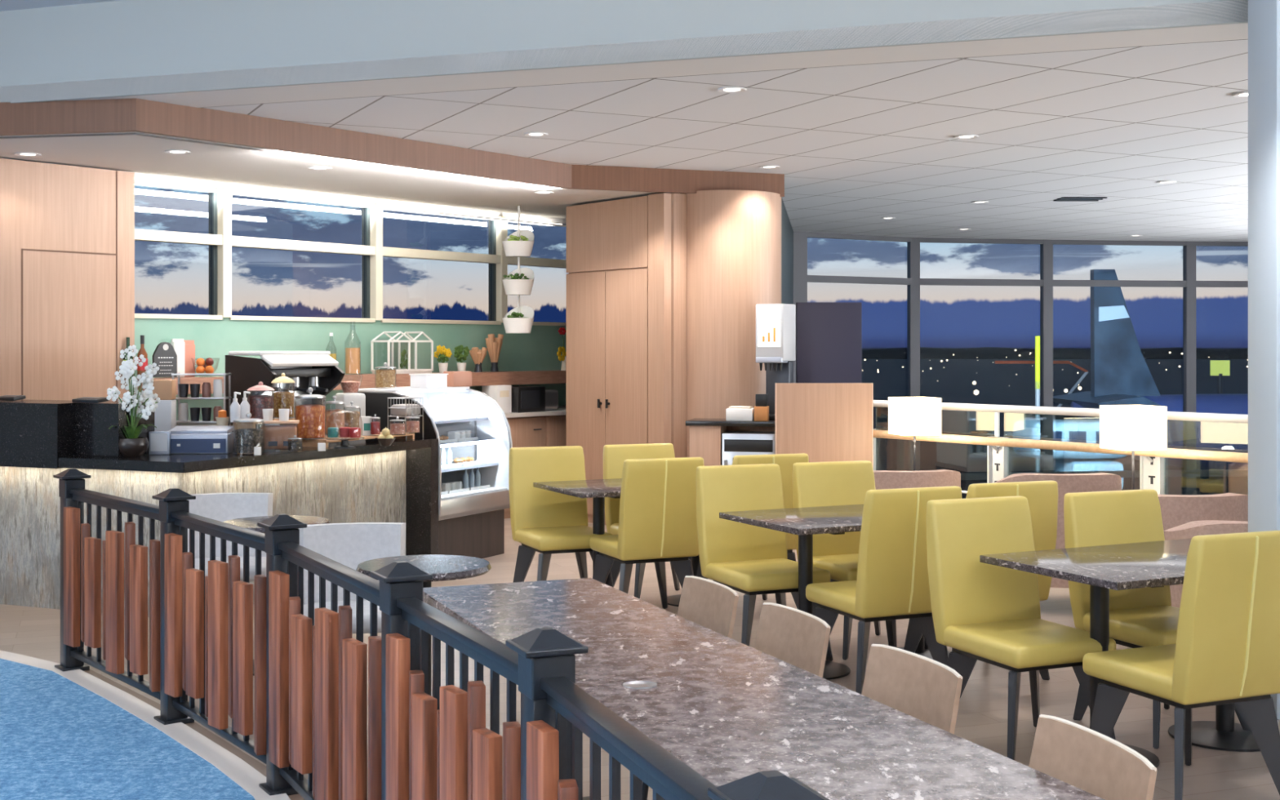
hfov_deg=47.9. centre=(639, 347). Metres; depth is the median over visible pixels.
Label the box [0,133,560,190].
trim
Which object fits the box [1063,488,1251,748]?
dining chair
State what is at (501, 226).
window
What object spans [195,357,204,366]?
orange
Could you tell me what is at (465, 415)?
serving tray
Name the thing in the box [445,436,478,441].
serving tray
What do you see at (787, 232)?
wall
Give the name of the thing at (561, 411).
countertop
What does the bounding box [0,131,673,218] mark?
ceiling
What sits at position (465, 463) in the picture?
serving tray
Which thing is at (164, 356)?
chalkboard sign
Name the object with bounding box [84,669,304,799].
trim
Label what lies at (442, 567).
cafe table
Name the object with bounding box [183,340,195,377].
paper bag
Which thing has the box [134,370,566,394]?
shelf
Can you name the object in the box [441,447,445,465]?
juice bottle
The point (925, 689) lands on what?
chair
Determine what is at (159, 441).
holder
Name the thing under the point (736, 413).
box
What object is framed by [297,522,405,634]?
cafe chair
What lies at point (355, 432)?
tin
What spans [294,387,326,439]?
glass jar
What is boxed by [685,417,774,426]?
countertop
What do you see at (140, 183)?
light
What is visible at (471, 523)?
display case
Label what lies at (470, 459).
croissant
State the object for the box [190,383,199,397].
cup
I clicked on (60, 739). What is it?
floor
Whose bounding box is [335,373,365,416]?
coffee grinder
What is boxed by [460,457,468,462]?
croissant
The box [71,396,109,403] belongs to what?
payment terminal
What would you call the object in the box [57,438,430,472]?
countertop
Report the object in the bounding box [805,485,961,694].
dining chair
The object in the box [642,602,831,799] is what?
chair
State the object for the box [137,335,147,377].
liquor bottle
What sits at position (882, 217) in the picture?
recessed light
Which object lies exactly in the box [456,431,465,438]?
snacks
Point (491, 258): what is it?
window
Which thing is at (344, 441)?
cake stand
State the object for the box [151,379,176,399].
kraft box
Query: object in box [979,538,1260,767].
dining table
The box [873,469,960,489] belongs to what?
tub chair
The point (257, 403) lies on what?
glass jar
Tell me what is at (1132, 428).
table lamp
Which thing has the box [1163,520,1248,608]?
tub chair
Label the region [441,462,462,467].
serving tray
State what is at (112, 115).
soffit
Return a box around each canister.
[178,403,188,421]
[213,379,222,397]
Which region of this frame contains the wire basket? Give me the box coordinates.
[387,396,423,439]
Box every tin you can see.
[327,426,338,437]
[339,426,350,437]
[349,426,360,437]
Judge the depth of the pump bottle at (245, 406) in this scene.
9.24 m
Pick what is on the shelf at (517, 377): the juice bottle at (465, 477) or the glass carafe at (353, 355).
the glass carafe at (353, 355)
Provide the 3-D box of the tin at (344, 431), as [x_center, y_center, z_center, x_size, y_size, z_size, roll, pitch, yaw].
[-1.911,0.545,9.330,0.072,0.062,0.072,0,0,0]
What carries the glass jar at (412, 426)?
on the display riser at (313, 442)
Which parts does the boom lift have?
arm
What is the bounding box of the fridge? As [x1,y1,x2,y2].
[721,431,774,465]
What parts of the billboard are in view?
sign panel, post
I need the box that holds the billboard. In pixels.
[1209,360,1230,393]
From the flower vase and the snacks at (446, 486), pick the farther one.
the flower vase
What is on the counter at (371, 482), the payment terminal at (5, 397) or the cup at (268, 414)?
the payment terminal at (5, 397)
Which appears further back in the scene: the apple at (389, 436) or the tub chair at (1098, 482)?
the apple at (389, 436)
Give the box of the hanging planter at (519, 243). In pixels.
[502,205,533,333]
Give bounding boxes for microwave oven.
[511,386,545,412]
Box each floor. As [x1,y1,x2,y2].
[0,518,1279,799]
[0,658,255,799]
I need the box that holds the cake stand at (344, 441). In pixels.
[324,409,364,448]
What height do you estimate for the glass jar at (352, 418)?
0.224 m
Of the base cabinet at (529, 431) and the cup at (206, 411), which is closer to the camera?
the cup at (206, 411)
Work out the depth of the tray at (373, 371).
12.89 m
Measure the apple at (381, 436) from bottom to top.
0.062 m
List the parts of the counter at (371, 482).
panel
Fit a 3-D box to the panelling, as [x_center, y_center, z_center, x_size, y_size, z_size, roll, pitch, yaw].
[-5.005,0.135,9.547,0.142,2.930,3.600,0,0,38]
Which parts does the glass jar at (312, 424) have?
lid, knob, glass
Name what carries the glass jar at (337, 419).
on the display riser at (313, 442)
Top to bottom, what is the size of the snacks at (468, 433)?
0.060 m
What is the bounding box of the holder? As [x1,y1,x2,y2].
[149,431,170,454]
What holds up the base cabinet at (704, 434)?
on the floor at (28, 631)
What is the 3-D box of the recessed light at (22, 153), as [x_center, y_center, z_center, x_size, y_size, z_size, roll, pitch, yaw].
[-4.225,-1.336,9.941,0.176,0.010,0.176,0,0,0]
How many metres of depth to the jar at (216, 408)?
9.71 m
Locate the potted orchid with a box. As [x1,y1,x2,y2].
[106,345,159,457]
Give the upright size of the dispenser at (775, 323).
0.970 m
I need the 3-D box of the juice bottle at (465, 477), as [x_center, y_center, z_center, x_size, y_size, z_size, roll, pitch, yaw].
[-1.334,0.996,11.026,0.044,0.150,0.044,0,0,28]
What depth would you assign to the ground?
252.02 m
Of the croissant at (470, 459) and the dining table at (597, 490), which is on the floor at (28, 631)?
the dining table at (597, 490)
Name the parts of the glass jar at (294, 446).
lid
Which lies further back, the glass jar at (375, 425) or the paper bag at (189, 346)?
the paper bag at (189, 346)
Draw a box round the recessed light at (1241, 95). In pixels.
[1232,91,1248,97]
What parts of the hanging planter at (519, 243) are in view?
pot, pot, pot, rod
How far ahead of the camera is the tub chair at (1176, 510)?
7.66 m
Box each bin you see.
[257,419,299,451]
[408,373,448,388]
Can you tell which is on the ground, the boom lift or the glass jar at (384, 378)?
the boom lift
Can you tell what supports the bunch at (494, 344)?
on the shelf at (517, 377)
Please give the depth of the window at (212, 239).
11.56 m
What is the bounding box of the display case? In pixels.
[357,386,512,558]
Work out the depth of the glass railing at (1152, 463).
10.17 m
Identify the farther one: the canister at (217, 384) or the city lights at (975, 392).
the city lights at (975, 392)
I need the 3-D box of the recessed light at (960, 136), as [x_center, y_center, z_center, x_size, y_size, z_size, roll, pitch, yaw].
[2.356,-1.524,10.393,0.176,0.010,0.176,0,0,0]
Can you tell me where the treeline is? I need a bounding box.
[862,346,1248,359]
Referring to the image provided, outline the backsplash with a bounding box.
[134,317,566,420]
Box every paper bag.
[170,338,184,377]
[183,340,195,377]
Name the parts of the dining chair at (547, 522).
leg, leg, backrest, seat frame, seat, leg, leg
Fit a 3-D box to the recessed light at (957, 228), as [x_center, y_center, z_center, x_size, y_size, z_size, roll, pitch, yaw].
[4.159,-1.524,18.483,0.176,0.010,0.176,0,0,0]
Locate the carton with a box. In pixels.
[481,385,511,413]
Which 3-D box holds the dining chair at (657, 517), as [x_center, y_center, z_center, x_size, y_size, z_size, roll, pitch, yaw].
[0.033,1.116,8.501,0.531,0.968,0.614,0,0,-23]
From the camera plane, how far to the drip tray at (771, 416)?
12.00 m
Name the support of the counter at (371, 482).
on the floor at (28, 631)
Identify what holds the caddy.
on the base cabinet at (704, 434)
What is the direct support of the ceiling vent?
in the ceiling at (855, 147)
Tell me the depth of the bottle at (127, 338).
10.82 m
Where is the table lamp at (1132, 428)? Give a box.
[1099,404,1167,489]
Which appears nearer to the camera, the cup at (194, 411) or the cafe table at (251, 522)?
the cafe table at (251, 522)
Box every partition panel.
[774,382,873,468]
[795,302,862,382]
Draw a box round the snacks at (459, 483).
[453,480,462,489]
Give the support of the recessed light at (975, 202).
in the ceiling at (855, 147)
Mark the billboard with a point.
(1220, 368)
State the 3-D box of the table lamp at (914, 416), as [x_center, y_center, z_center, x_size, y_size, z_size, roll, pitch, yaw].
[2.050,0.720,10.750,0.296,0.700,0.296,0,0,-14]
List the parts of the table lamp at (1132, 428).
stem, lamp shade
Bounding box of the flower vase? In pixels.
[556,327,566,370]
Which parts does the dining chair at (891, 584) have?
leg, seat, leg, seat frame, leg, backrest, leg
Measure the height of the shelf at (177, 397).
0.012 m
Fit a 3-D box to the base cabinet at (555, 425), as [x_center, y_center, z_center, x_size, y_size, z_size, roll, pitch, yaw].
[-0.966,1.130,14.256,0.561,0.940,0.440,0,0,39]
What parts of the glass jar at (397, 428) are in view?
lid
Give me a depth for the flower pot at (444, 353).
13.35 m
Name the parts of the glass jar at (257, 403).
lid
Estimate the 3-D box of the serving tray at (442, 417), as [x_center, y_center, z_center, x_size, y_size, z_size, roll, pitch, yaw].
[-1.622,0.534,10.952,0.222,0.022,0.260,0,0,28]
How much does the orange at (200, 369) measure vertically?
0.072 m
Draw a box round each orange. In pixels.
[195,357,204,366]
[195,365,204,373]
[204,365,213,373]
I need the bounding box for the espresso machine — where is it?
[225,351,345,436]
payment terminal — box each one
[0,395,26,400]
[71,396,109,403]
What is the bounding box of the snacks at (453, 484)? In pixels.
[447,481,456,490]
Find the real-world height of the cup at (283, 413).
0.075 m
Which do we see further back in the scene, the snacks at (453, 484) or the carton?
the carton
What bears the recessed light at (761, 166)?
in the ceiling at (855, 147)
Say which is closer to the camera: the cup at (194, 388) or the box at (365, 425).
the cup at (194, 388)
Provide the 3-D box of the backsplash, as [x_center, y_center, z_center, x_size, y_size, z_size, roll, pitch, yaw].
[-2.127,0.175,13.295,0.020,0.850,5.950,0,0,38]
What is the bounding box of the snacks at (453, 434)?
[448,431,459,439]
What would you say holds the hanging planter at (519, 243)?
hanging from the ceiling at (125, 153)
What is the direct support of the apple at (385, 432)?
in the fruit bowl at (382, 442)
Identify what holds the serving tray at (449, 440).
on the display case
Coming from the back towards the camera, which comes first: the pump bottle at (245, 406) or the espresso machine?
the espresso machine
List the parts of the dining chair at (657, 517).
leg, seat, leg, seat frame, leg, backrest, leg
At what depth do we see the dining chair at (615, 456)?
9.36 m
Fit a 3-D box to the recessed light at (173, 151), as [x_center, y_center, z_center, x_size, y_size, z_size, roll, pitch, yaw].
[-3.153,-1.336,9.819,0.176,0.010,0.176,0,0,0]
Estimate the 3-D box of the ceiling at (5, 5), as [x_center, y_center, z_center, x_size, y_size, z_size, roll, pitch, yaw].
[2.750,-2.150,3.260,22.500,0.100,14.520,0,0,0]
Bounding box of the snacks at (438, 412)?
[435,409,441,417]
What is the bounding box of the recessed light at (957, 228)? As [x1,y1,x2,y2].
[957,228,970,230]
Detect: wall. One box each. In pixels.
[0,0,1248,102]
[0,157,566,426]
[671,193,686,457]
[684,190,781,457]
[781,197,793,304]
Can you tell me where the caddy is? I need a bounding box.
[754,394,768,421]
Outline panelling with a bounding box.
[0,158,134,401]
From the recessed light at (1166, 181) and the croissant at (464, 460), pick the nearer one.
the croissant at (464, 460)
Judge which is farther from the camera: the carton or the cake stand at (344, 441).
the carton
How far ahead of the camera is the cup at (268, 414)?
9.07 m
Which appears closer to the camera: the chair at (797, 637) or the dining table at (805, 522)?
the chair at (797, 637)
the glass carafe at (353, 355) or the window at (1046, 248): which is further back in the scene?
the window at (1046, 248)
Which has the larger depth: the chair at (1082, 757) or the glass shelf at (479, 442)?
the glass shelf at (479, 442)
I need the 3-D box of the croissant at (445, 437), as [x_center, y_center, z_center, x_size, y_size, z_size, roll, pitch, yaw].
[-1.491,0.685,10.971,0.063,0.043,0.110,0,0,-6]
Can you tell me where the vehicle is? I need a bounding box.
[1013,419,1127,488]
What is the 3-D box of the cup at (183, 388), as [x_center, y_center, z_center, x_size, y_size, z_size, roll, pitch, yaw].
[-3.083,0.288,9.730,0.068,0.090,0.067,0,0,0]
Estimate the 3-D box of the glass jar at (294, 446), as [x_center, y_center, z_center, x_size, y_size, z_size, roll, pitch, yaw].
[-2.155,0.596,9.000,0.090,0.103,0.089,0,0,0]
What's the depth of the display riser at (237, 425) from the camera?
9.31 m
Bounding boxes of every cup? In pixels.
[178,383,188,397]
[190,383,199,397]
[190,407,199,421]
[200,407,211,421]
[262,408,273,421]
[278,408,289,421]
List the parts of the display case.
panel, curved frame, panel, steel trim, support post, curved frame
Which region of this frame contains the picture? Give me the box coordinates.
[762,327,775,342]
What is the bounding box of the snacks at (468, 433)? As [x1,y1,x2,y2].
[462,430,471,438]
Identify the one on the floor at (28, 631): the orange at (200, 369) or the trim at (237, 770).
the trim at (237, 770)
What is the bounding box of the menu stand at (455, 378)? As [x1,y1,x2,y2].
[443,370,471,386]
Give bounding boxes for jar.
[201,382,211,397]
[213,405,222,421]
[232,412,264,454]
[247,381,274,419]
[271,373,295,418]
[288,435,302,452]
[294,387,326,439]
[323,395,345,435]
[343,401,360,427]
[370,413,380,435]
[374,362,396,388]
[389,416,405,435]
[405,413,419,433]
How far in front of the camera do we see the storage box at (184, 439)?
8.82 m
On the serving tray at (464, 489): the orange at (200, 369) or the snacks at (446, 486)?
the snacks at (446, 486)
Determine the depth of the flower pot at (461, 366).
13.53 m
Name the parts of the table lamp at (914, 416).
stem, lamp shade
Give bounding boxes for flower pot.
[434,345,452,373]
[453,345,469,370]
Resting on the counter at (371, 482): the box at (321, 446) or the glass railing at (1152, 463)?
the box at (321, 446)
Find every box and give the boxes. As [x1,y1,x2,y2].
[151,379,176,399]
[168,426,234,453]
[253,446,261,455]
[317,442,325,451]
[359,416,371,435]
[725,405,754,421]
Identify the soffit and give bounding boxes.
[0,97,784,197]
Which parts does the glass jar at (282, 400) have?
lid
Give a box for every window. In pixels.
[134,182,222,319]
[217,187,375,322]
[369,203,501,324]
[496,216,566,325]
[793,231,911,382]
[906,237,1043,479]
[1040,240,1186,477]
[1182,241,1248,494]
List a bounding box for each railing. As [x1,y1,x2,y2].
[53,468,829,799]
[873,400,1248,494]
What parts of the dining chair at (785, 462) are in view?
leg, leg, backrest, leg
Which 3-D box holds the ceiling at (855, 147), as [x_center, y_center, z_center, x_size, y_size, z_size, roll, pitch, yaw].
[2.680,-1.578,11.772,22.778,0.104,18.256,0,0,0]
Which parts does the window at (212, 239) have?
frame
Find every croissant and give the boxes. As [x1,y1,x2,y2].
[440,435,448,439]
[453,457,463,462]
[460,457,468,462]
[466,456,473,462]
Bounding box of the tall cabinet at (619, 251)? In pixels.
[566,192,671,524]
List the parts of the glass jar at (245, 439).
glass, knob, lid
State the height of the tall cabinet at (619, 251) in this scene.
2.925 m
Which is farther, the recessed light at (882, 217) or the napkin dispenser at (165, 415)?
the recessed light at (882, 217)
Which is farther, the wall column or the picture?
the picture
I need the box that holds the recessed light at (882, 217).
[880,217,895,218]
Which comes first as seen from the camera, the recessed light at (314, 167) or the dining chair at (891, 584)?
the dining chair at (891, 584)
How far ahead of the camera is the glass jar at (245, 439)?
8.79 m
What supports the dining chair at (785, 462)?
on the floor at (28, 631)
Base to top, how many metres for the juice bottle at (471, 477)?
0.150 m
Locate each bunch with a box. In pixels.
[469,346,488,372]
[484,333,503,371]
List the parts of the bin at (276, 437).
lid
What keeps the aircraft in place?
on the ground
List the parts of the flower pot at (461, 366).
pot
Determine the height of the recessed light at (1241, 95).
0.010 m
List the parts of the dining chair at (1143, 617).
leg, backrest, seat frame, seat, leg, leg, leg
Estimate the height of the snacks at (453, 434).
0.060 m
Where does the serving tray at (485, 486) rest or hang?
in the display case
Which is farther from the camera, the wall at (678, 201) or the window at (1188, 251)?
the window at (1188, 251)
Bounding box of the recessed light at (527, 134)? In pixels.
[524,132,547,137]
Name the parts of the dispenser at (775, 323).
lit panel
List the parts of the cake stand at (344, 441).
plate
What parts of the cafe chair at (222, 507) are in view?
seat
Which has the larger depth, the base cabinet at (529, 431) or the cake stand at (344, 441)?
the base cabinet at (529, 431)
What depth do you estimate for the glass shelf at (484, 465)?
10.99 m
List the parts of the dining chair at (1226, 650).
leg, seat, leg, seat frame, leg, backrest, leg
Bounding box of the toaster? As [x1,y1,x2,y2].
[545,389,558,410]
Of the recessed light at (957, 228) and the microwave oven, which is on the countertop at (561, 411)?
the microwave oven
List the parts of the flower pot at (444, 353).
pot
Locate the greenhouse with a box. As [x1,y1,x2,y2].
[370,331,433,373]
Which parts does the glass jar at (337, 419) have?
lid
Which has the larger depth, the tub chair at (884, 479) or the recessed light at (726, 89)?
the tub chair at (884, 479)
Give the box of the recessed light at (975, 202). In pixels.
[971,200,988,203]
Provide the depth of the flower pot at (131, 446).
8.55 m
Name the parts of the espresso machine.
panel, control panel, panel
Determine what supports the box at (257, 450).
on the counter at (371, 482)
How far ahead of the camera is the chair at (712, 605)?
4.70 m
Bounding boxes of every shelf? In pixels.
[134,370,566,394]
[171,373,231,375]
[175,396,231,399]
[176,420,230,423]
[434,417,488,423]
[440,439,497,447]
[441,462,498,472]
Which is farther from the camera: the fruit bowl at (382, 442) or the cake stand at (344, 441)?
the fruit bowl at (382, 442)
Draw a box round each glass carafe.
[325,333,336,360]
[345,324,360,374]
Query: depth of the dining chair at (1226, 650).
4.94 m
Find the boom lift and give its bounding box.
[994,360,1088,472]
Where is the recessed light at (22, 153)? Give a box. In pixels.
[13,151,41,156]
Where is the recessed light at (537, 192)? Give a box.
[533,191,554,194]
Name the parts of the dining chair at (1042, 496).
leg, backrest, leg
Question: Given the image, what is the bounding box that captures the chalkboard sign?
[152,342,177,377]
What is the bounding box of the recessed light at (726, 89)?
[717,86,746,93]
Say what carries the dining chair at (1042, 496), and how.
on the floor at (28, 631)
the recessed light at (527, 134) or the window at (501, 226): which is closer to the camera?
the recessed light at (527, 134)
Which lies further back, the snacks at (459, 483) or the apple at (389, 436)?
the snacks at (459, 483)
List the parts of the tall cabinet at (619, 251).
door, handle, door, handle, door, filler panel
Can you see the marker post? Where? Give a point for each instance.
(1037, 338)
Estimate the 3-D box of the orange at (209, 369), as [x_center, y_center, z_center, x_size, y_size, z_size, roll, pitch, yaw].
[-3.393,0.174,11.349,0.068,0.072,0.072,0,0,0]
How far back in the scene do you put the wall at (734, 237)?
12.34 m
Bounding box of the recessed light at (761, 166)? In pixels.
[759,165,780,168]
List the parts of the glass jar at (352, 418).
lid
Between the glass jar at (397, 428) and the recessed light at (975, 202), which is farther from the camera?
the recessed light at (975, 202)
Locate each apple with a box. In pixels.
[377,433,385,438]
[382,426,390,436]
[385,433,393,438]
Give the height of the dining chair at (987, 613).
0.968 m
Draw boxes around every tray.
[372,370,431,373]
[432,416,448,420]
[440,439,457,443]
[441,414,469,418]
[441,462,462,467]
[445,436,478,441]
[445,459,482,465]
[447,488,469,493]
[462,484,489,490]
[768,413,774,420]
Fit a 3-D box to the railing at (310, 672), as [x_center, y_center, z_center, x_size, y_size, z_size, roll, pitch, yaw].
[-1.179,1.100,4.670,0.479,1.000,6.098,0,0,-30]
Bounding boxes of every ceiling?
[0,0,120,11]
[0,0,1248,241]
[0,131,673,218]
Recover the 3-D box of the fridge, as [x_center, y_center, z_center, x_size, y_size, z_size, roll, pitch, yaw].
[0.919,1.150,11.936,0.440,0.900,0.349,0,0,12]
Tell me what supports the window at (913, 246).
on the floor
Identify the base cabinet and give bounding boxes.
[504,416,545,518]
[542,414,566,446]
[685,417,774,466]
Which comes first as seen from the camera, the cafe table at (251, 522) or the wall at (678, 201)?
the cafe table at (251, 522)
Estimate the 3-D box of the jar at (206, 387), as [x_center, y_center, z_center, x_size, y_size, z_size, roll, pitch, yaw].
[-2.929,0.283,9.730,0.060,0.100,0.059,0,0,0]
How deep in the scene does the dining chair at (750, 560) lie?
7.66 m
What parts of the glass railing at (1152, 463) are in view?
post, post, rail, handrail, post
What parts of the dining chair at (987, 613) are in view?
leg, backrest, leg, seat frame, seat, leg, leg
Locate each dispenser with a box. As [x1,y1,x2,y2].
[154,399,176,431]
[755,303,795,420]
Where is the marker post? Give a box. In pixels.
[1035,336,1039,471]
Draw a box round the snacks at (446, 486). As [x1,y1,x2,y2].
[441,482,450,491]
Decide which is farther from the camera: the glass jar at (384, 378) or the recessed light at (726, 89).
the glass jar at (384, 378)
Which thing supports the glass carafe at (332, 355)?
on the shelf at (517, 377)
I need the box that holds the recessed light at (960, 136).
[954,134,978,138]
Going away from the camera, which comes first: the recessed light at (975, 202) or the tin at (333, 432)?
the tin at (333, 432)
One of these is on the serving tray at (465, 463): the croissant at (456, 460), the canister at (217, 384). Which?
the croissant at (456, 460)
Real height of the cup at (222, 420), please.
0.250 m
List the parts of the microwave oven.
door glass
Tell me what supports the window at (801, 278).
in the wall at (787, 232)
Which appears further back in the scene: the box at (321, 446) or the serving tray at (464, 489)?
the serving tray at (464, 489)
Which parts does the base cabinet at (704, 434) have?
panel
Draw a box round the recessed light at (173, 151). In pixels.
[164,149,191,154]
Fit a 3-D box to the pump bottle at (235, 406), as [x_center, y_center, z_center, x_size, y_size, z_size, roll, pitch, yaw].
[-2.564,0.373,9.120,0.063,0.192,0.063,0,0,-27]
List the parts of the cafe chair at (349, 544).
seat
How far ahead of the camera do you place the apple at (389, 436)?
9.56 m
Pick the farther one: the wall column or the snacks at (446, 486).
the snacks at (446, 486)
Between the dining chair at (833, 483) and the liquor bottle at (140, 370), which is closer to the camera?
the dining chair at (833, 483)
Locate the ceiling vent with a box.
[1053,196,1106,201]
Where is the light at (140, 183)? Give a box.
[134,181,566,226]
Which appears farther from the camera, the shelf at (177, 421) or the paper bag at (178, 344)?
the paper bag at (178, 344)
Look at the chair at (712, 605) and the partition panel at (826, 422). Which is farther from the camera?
the partition panel at (826, 422)
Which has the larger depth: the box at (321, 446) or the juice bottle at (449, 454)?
the juice bottle at (449, 454)
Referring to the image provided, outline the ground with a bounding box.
[862,359,1248,498]
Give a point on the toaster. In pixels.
(551, 396)
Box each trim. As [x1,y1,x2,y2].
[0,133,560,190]
[0,650,290,799]
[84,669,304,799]
[204,39,1246,107]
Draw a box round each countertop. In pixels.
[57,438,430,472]
[182,407,566,426]
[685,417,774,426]
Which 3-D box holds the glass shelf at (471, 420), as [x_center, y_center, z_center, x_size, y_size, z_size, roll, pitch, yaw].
[-1.639,0.550,10.989,0.554,0.022,0.890,0,0,28]
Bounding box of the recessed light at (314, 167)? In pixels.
[307,165,332,169]
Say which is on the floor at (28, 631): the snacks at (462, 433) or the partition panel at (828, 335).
the partition panel at (828, 335)
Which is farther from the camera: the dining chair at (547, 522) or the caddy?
the caddy
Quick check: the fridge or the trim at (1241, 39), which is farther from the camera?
the fridge
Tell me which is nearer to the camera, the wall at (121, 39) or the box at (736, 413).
the wall at (121, 39)
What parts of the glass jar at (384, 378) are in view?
lid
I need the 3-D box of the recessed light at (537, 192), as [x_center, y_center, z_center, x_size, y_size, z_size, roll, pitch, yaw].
[-0.826,-1.336,12.388,0.176,0.010,0.176,0,0,0]
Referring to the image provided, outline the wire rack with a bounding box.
[171,373,231,426]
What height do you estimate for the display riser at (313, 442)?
0.050 m
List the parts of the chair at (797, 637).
leg, backrest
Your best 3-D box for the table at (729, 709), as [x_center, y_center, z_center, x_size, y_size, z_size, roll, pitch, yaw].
[0.302,1.224,3.268,0.652,0.753,4.215,0,0,-22]
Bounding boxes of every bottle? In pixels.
[122,337,133,378]
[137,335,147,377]
[230,391,240,422]
[240,391,250,418]
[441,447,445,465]
[446,446,452,464]
[462,469,468,488]
[468,468,474,487]
[475,467,480,486]
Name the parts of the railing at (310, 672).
post, plate, rail, rail, post, plate, rail, rail, plate, post, rail, rail, post, rail, post, rail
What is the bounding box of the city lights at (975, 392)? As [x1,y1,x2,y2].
[862,349,1248,395]
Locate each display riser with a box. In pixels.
[233,417,295,431]
[297,431,414,447]
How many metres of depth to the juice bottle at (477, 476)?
11.15 m
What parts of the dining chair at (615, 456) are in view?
seat, leg, backrest, leg, leg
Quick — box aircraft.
[1053,269,1248,470]
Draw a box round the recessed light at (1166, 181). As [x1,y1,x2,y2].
[1156,180,1176,183]
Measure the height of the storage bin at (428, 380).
0.107 m
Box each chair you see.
[186,492,273,582]
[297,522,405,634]
[508,445,613,587]
[589,457,704,608]
[603,443,691,599]
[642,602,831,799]
[676,575,738,638]
[695,463,833,661]
[696,453,808,609]
[792,460,928,659]
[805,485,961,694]
[861,644,963,734]
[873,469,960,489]
[903,480,1057,679]
[925,495,1115,760]
[993,472,1121,587]
[1028,714,1157,799]
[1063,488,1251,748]
[1082,529,1279,799]
[1157,493,1248,530]
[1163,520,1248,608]
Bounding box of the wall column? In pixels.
[1248,0,1279,719]
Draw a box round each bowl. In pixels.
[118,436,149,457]
[375,437,395,445]
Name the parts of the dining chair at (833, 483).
backrest, seat, leg, leg, leg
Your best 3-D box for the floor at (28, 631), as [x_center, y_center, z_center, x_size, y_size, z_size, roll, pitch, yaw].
[0.458,1.725,7.500,16.916,0.250,23.000,0,0,0]
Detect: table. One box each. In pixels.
[222,515,330,675]
[355,554,491,696]
[422,577,1105,799]
[533,478,699,606]
[719,504,950,679]
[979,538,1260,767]
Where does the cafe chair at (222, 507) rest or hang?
on the floor at (28, 631)
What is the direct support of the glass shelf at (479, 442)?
attached to the display case
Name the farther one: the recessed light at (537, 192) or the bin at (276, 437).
the recessed light at (537, 192)
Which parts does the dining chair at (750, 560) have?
backrest, leg, seat frame, seat, leg, leg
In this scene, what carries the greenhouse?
on the shelf at (517, 377)
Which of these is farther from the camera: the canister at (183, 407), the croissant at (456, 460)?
the croissant at (456, 460)
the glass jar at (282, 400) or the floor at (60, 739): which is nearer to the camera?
the floor at (60, 739)
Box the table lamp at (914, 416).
[888,396,941,471]
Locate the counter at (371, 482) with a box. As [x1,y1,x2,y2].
[0,399,438,617]

